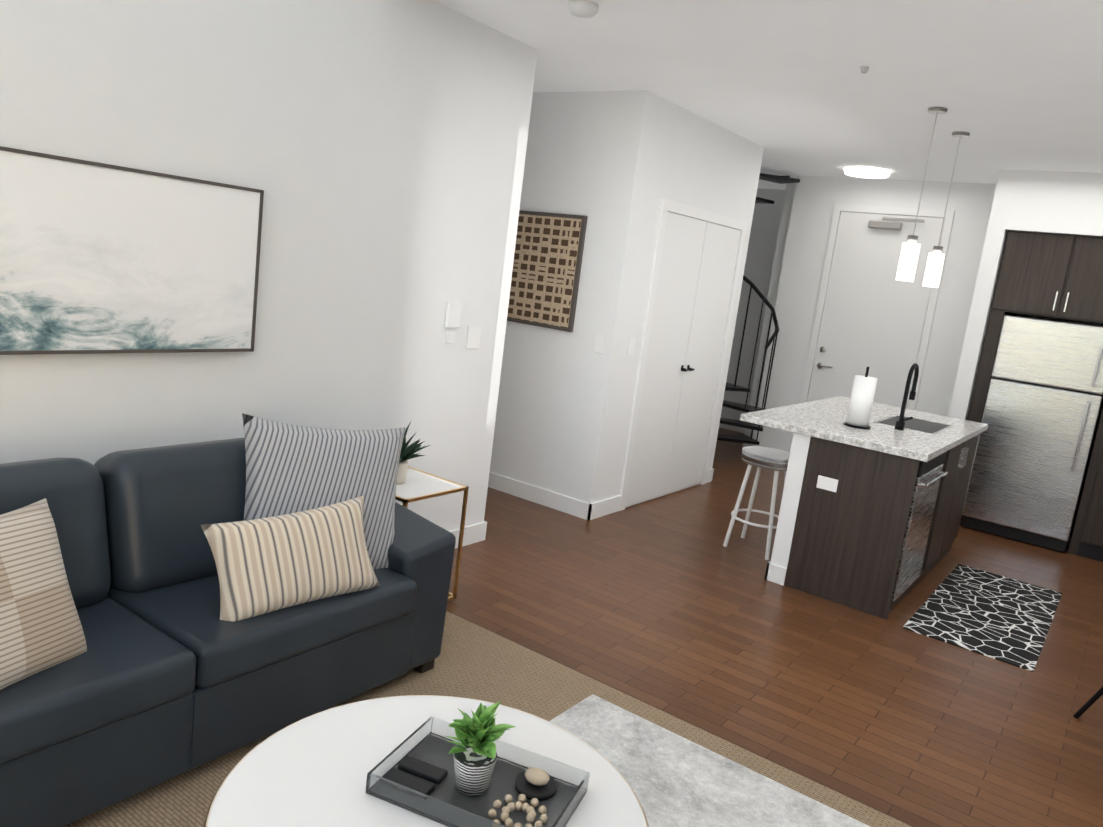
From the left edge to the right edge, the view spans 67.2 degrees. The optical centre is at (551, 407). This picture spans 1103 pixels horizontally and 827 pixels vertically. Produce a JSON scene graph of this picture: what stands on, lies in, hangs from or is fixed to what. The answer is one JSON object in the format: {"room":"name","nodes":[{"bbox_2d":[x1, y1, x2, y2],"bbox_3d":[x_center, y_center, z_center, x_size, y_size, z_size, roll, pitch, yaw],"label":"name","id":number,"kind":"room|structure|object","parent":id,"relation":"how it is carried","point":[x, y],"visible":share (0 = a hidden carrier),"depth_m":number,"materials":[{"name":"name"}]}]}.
{"room":"kitchen and living room","nodes":[
{"label":"kitchen and living room","id":0,"kind":"room"},
{"bbox_2d":[0,0,537,530],"bbox_3d":[-2.277,-1.913,2.449,1.350,5.600,5.700,14,12,34],"label":"wall","id":1,"kind":"structure","parent":0,"point":[374,150],"depth_m":3.45,"materials":[{"name":"paint"}]},
{"bbox_2d":[0,146,263,354],"bbox_3d":[-1.549,-0.492,2.745,0.040,0.630,1.305,14,12,34],"label":"framed painting","id":2,"kind":"object","parent":1,"relation":"attached to","point":[98,258],"visible":1,"depth_m":2.83,"materials":[{"name":"grey"}]},
{"bbox_2d":[446,331,455,342],"bbox_3d":[-0.519,-0.362,4.272,0.010,0.060,0.060,14,12,34],"label":"switch plate","id":3,"kind":"object","parent":1,"relation":"attached to","point":[450,336],"depth_m":4.26,"materials":[{"name":"white plastic"}]},
{"bbox_2d":[445,302,462,327],"bbox_3d":[-0.501,-0.473,4.249,0.020,0.130,0.100,14,12,34],"label":"switch plate","id":4,"kind":"object","parent":1,"relation":"attached to","point":[453,314],"depth_m":4.23,"materials":[{"name":"white plastic"}]},
{"bbox_2d":[449,521,486,548],"bbox_3d":[-2.064,0.906,2.534,0.014,0.110,5.714,14,12,34],"label":"baseboard","id":5,"kind":"structure","parent":1,"relation":"attached to","point":[474,533],"depth_m":4.74,"materials":[{"name":"white wood"}]},
{"bbox_2d":[466,326,480,348],"bbox_3d":[-0.414,-0.374,4.417,0.008,0.120,0.100,14,12,34],"label":"switch plate","id":6,"kind":"object","parent":1,"relation":"attached to","point":[473,335],"depth_m":4.41,"materials":[{"name":"white plastic"}]},
{"bbox_2d":[593,333,605,353],"bbox_3d":[0.309,-0.411,5.331,0.080,0.120,0.008,14,12,34],"label":"switch plate","id":7,"kind":"object","parent":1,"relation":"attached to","point":[599,343],"depth_m":5.33,"materials":[{"name":"white plastic"}]},
{"bbox_2d":[627,337,635,354],"bbox_3d":[0.529,-0.409,5.476,0.008,0.120,0.080,14,12,34],"label":"switch plate","id":8,"kind":"object","parent":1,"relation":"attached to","point":[632,340],"depth_m":5.47,"materials":[{"name":"white plastic"}]},
{"bbox_2d":[719,188,784,432],"bbox_3d":[2.278,-1.074,9.398,1.400,2.720,0.150,14,12,34],"label":"wall","id":9,"kind":"structure","parent":0,"point":[762,244],"depth_m":9.30,"materials":[{"name":"paint"}]},
{"bbox_2d":[433,0,1102,189],"bbox_3d":[2.199,-1.927,5.418,5.440,0.280,6.550,14,12,34],"label":"ceiling","id":10,"kind":"structure","parent":0,"point":[791,88],"depth_m":4.13,"materials":[{"name":"paint"}]},
{"bbox_2d":[568,0,598,17],"bbox_3d":[0.138,-1.681,3.454,0.189,0.042,0.212,14,12,34],"label":"smoke detector","id":11,"kind":"object","parent":10,"relation":"attached to","point":[583,8],"depth_m":3.50,"materials":[{"name":"white plastic"}]},
{"bbox_2d":[861,66,868,73],"bbox_3d":[1.454,-1.581,3.835,0.051,0.042,0.121,14,12,34],"label":"sprinkler","id":12,"kind":"object","parent":10,"relation":"attached to","point":[864,69],"depth_m":3.94,"materials":[{"name":"white plastic"}]},
{"bbox_2d":[844,167,889,178],"bbox_3d":[2.650,-1.968,6.977,0.368,0.060,0.368,13,11,29],"label":"round ceiling light","id":13,"kind":"object","parent":10,"relation":"attached to","point":[869,172],"visible":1,"depth_m":6.81,"materials":[{"name":"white glass"}]},
{"bbox_2d":[896,107,947,281],"bbox_3d":[2.070,-1.184,4.650,0.100,0.945,0.100,14,12,34],"label":"pendant light","id":14,"kind":"object","parent":10,"relation":"hanging from","point":[907,265],"visible":1,"depth_m":4.67,"materials":[{"name":"white glass"}]},
{"bbox_2d":[922,131,969,287],"bbox_3d":[2.463,-1.228,5.190,0.100,0.945,0.100,14,12,34],"label":"pendant light","id":15,"kind":"object","parent":10,"relation":"hanging from","point":[934,266],"visible":1,"depth_m":5.21,"materials":[{"name":"white glass"}]},
{"bbox_2d":[742,177,796,448],"bbox_3d":[2.455,-0.913,8.600,0.150,2.720,0.950,14,12,34],"label":"wall","id":16,"kind":"structure","parent":0,"point":[781,242],"depth_m":8.18,"materials":[{"name":"paint"}]},
{"bbox_2d":[446,428,1102,826],"bbox_3d":[0.446,1.075,3.997,5.440,0.100,11.300,14,12,34],"label":"floor","id":17,"kind":"structure","parent":0,"point":[670,604],"depth_m":3.84,"materials":[{"name":"brown wood"}]},
{"bbox_2d":[64,611,911,826],"bbox_3d":[-0.829,1.358,1.105,3.790,0.015,4.800,14,12,34],"label":"floor carpet","id":18,"kind":"object","parent":17,"relation":"on","point":[474,661],"visible":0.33,"depth_m":3.08,"materials":[{"name":"beige carpet"}]},
{"bbox_2d":[0,413,455,826],"bbox_3d":[-1.334,0.539,2.571,0.915,0.964,2.262,14,12,34],"label":"sofa","id":19,"kind":"object","parent":18,"relation":"on","point":[169,612],"visible":1,"depth_m":2.56,"materials":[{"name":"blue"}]},
{"bbox_2d":[0,497,89,738],"bbox_3d":[-1.397,0.492,2.068,0.156,0.470,0.470,-15,0,16],"label":"pillow","id":20,"kind":"object","parent":19,"relation":"on","point":[43,642],"depth_m":2.11,"materials":[{"name":"beige fabric"}]},
{"bbox_2d":[395,466,468,600],"bbox_3d":[-0.695,0.610,3.847,0.400,0.550,0.400,14,12,34],"label":"side table","id":21,"kind":"object","parent":18,"relation":"on","point":[417,485],"visible":0.33,"depth_m":3.84,"materials":[{"name":"gold metal"}]},
{"bbox_2d":[397,422,429,483],"bbox_3d":[-0.693,0.196,3.772,0.306,0.284,0.272,14,12,34],"label":"potted plant","id":22,"kind":"object","parent":21,"relation":"on","point":[408,452],"visible":0.4,"depth_m":3.74,"materials":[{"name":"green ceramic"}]},
{"bbox_2d":[549,694,870,826],"bbox_3d":[0.013,1.370,1.565,1.720,0.012,2.830,14,12,34],"label":"rug","id":23,"kind":"object","parent":18,"relation":"on","point":[673,779],"visible":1,"depth_m":2.72,"materials":[{"name":"grey fabric"}]},
{"bbox_2d":[204,695,648,826],"bbox_3d":[-0.266,1.055,1.748,0.890,0.474,0.890,14,12,34],"label":"coffee table","id":24,"kind":"object","parent":23,"relation":"on","point":[313,770],"visible":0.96,"depth_m":1.81,"materials":[{"name":"white"}]},
{"bbox_2d":[365,716,589,826],"bbox_3d":[-0.151,0.797,1.768,0.400,0.049,0.260,11,10,21],"label":"acrylic tray","id":25,"kind":"object","parent":24,"relation":"on","point":[413,772],"visible":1,"depth_m":1.77,"materials":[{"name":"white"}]},
{"bbox_2d":[446,701,514,796],"bbox_3d":[-0.153,0.720,1.754,0.143,0.189,0.145,14,12,34],"label":"potted plant","id":26,"kind":"object","parent":25,"relation":"on","point":[474,752],"visible":1,"depth_m":1.74,"materials":[{"name":"green plant"}]},
{"bbox_2d":[488,472,593,520],"bbox_3d":[-0.349,0.540,5.887,1.514,0.110,0.014,14,12,34],"label":"baseboard","id":27,"kind":"structure","parent":17,"relation":"on","point":[538,495],"depth_m":5.68,"materials":[{"name":"white wood"}]},
{"bbox_2d":[592,495,620,518],"bbox_3d":[0.366,0.676,5.621,0.014,0.110,0.380,14,12,34],"label":"baseboard","id":28,"kind":"structure","parent":17,"relation":"on","point":[610,505],"depth_m":5.62,"materials":[{"name":"white wood"}]},
{"bbox_2d":[490,90,763,507],"bbox_3d":[0.356,-0.800,6.425,1.500,2.720,1.860,14,12,34],"label":"wall block","id":29,"kind":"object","parent":17,"relation":"on","point":[615,167],"visible":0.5,"depth_m":5.46,"materials":[{"name":"paint"}]},
{"bbox_2d":[507,210,587,331],"bbox_3d":[-0.078,-0.923,5.557,0.640,0.750,0.030,14,12,34],"label":"art","id":30,"kind":"object","parent":29,"relation":"attached to","point":[547,262],"visible":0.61,"depth_m":5.50,"materials":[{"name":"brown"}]},
{"bbox_2d":[619,198,746,510],"bbox_3d":[1.009,-0.365,6.134,0.052,2.130,1.360,14,12,34],"label":"closet door","id":31,"kind":"structure","parent":29,"relation":"attached to","point":[691,299],"depth_m":6.06,"materials":[{"name":"white wood"}]},
{"bbox_2d":[706,468,713,481],"bbox_3d":[0.751,0.416,7.399,1.514,0.110,0.014,14,12,34],"label":"baseboard","id":32,"kind":"structure","parent":17,"relation":"on","point":[710,472],"depth_m":6.92,"materials":[{"name":"white"}]},
{"bbox_2d":[723,446,789,559],"bbox_3d":[1.339,0.595,5.266,0.362,0.632,0.362,14,12,34],"label":"stool","id":33,"kind":"object","parent":17,"relation":"on","point":[775,460],"visible":0.67,"depth_m":5.17,"materials":[{"name":"grey metal"}]},
{"bbox_2d":[717,173,799,444],"bbox_3d":[1.435,-0.895,7.779,1.428,2.712,1.419,14,12,34],"label":"stair","id":34,"kind":"structure","parent":17,"relation":"on","point":[746,408],"depth_m":7.58,"materials":[{"name":"black metal"}]},
{"bbox_2d":[764,431,983,619],"bbox_3d":[2.102,0.573,5.221,0.732,0.873,1.812,14,12,34],"label":"kitchen island","id":35,"kind":"object","parent":17,"relation":"on","point":[872,504],"depth_m":4.53,"materials":[{"name":"wood"}]},
{"bbox_2d":[740,396,987,462],"bbox_3d":[2.033,0.142,5.241,1.020,0.137,1.866,14,12,34],"label":"island countertop","id":36,"kind":"structure","parent":35,"relation":"on","point":[906,433],"depth_m":4.80,"materials":[{"name":"white stone"}]},
{"bbox_2d":[903,564,1061,671],"bbox_3d":[2.502,1.150,4.737,0.600,0.008,1.500,14,12,34],"label":"floor mat","id":37,"kind":"object","parent":17,"relation":"on","point":[996,617],"visible":0.86,"depth_m":4.61,"materials":[{"name":"black fabric"}]},
{"bbox_2d":[960,315,1102,551],"bbox_3d":[3.774,0.164,6.419,0.720,1.653,0.810,14,12,34],"label":"fridge","id":38,"kind":"object","parent":17,"relation":"on","point":[1042,412],"visible":1,"depth_m":6.13,"materials":[{"name":"silver metal"}]},
{"bbox_2d":[1068,409,1102,561],"bbox_3d":[4.580,0.045,5.900,1.079,2.284,0.724,14,12,34],"label":"tall cabinet","id":39,"kind":"object","parent":17,"relation":"on","point":[1087,536],"depth_m":6.03,"materials":[{"name":"brown wood"}]},
{"bbox_2d":[1073,686,1102,718],"bbox_3d":[2.503,1.053,3.126,0.812,0.753,0.824,14,12,34],"label":"accent chair","id":40,"kind":"object","parent":17,"relation":"on","point":[1090,702],"visible":1,"depth_m":3.50,"materials":[{"name":"grey metal"}]},
{"bbox_2d":[753,176,1102,451],"bbox_3d":[3.808,-0.461,6.970,4.040,2.720,0.150,14,12,34],"label":"wall","id":41,"kind":"structure","parent":0,"point":[816,199],"depth_m":7.46,"materials":[{"name":"paint"}]},
{"bbox_2d":[800,204,954,409],"bbox_3d":[2.843,-0.554,7.517,1.020,2.480,0.090,14,12,34],"label":"door","id":42,"kind":"structure","parent":41,"relation":"attached to","point":[877,317],"depth_m":7.48,"materials":[{"name":"white wood"}]},
{"bbox_2d":[991,231,1102,323],"bbox_3d":[3.941,-0.969,6.301,0.890,0.595,0.694,14,12,34],"label":"upper cabinet","id":43,"kind":"object","parent":41,"relation":"attached to","point":[1056,276],"depth_m":6.08,"materials":[{"name":"brown wood"}]},
{"bbox_2d":[948,169,1017,419],"bbox_3d":[3.439,-0.457,6.681,0.120,2.720,0.750,14,12,34],"label":"wall","id":44,"kind":"structure","parent":0,"point":[982,300],"depth_m":6.31,"materials":[{"name":"paint"}]},
{"bbox_2d":[1005,170,1102,237],"bbox_3d":[4.404,-1.371,5.903,1.940,0.430,0.750,14,12,34],"label":"soffit","id":45,"kind":"structure","parent":0,"point":[1057,202],"depth_m":5.98,"materials":[{"name":"paint"}]}
]}

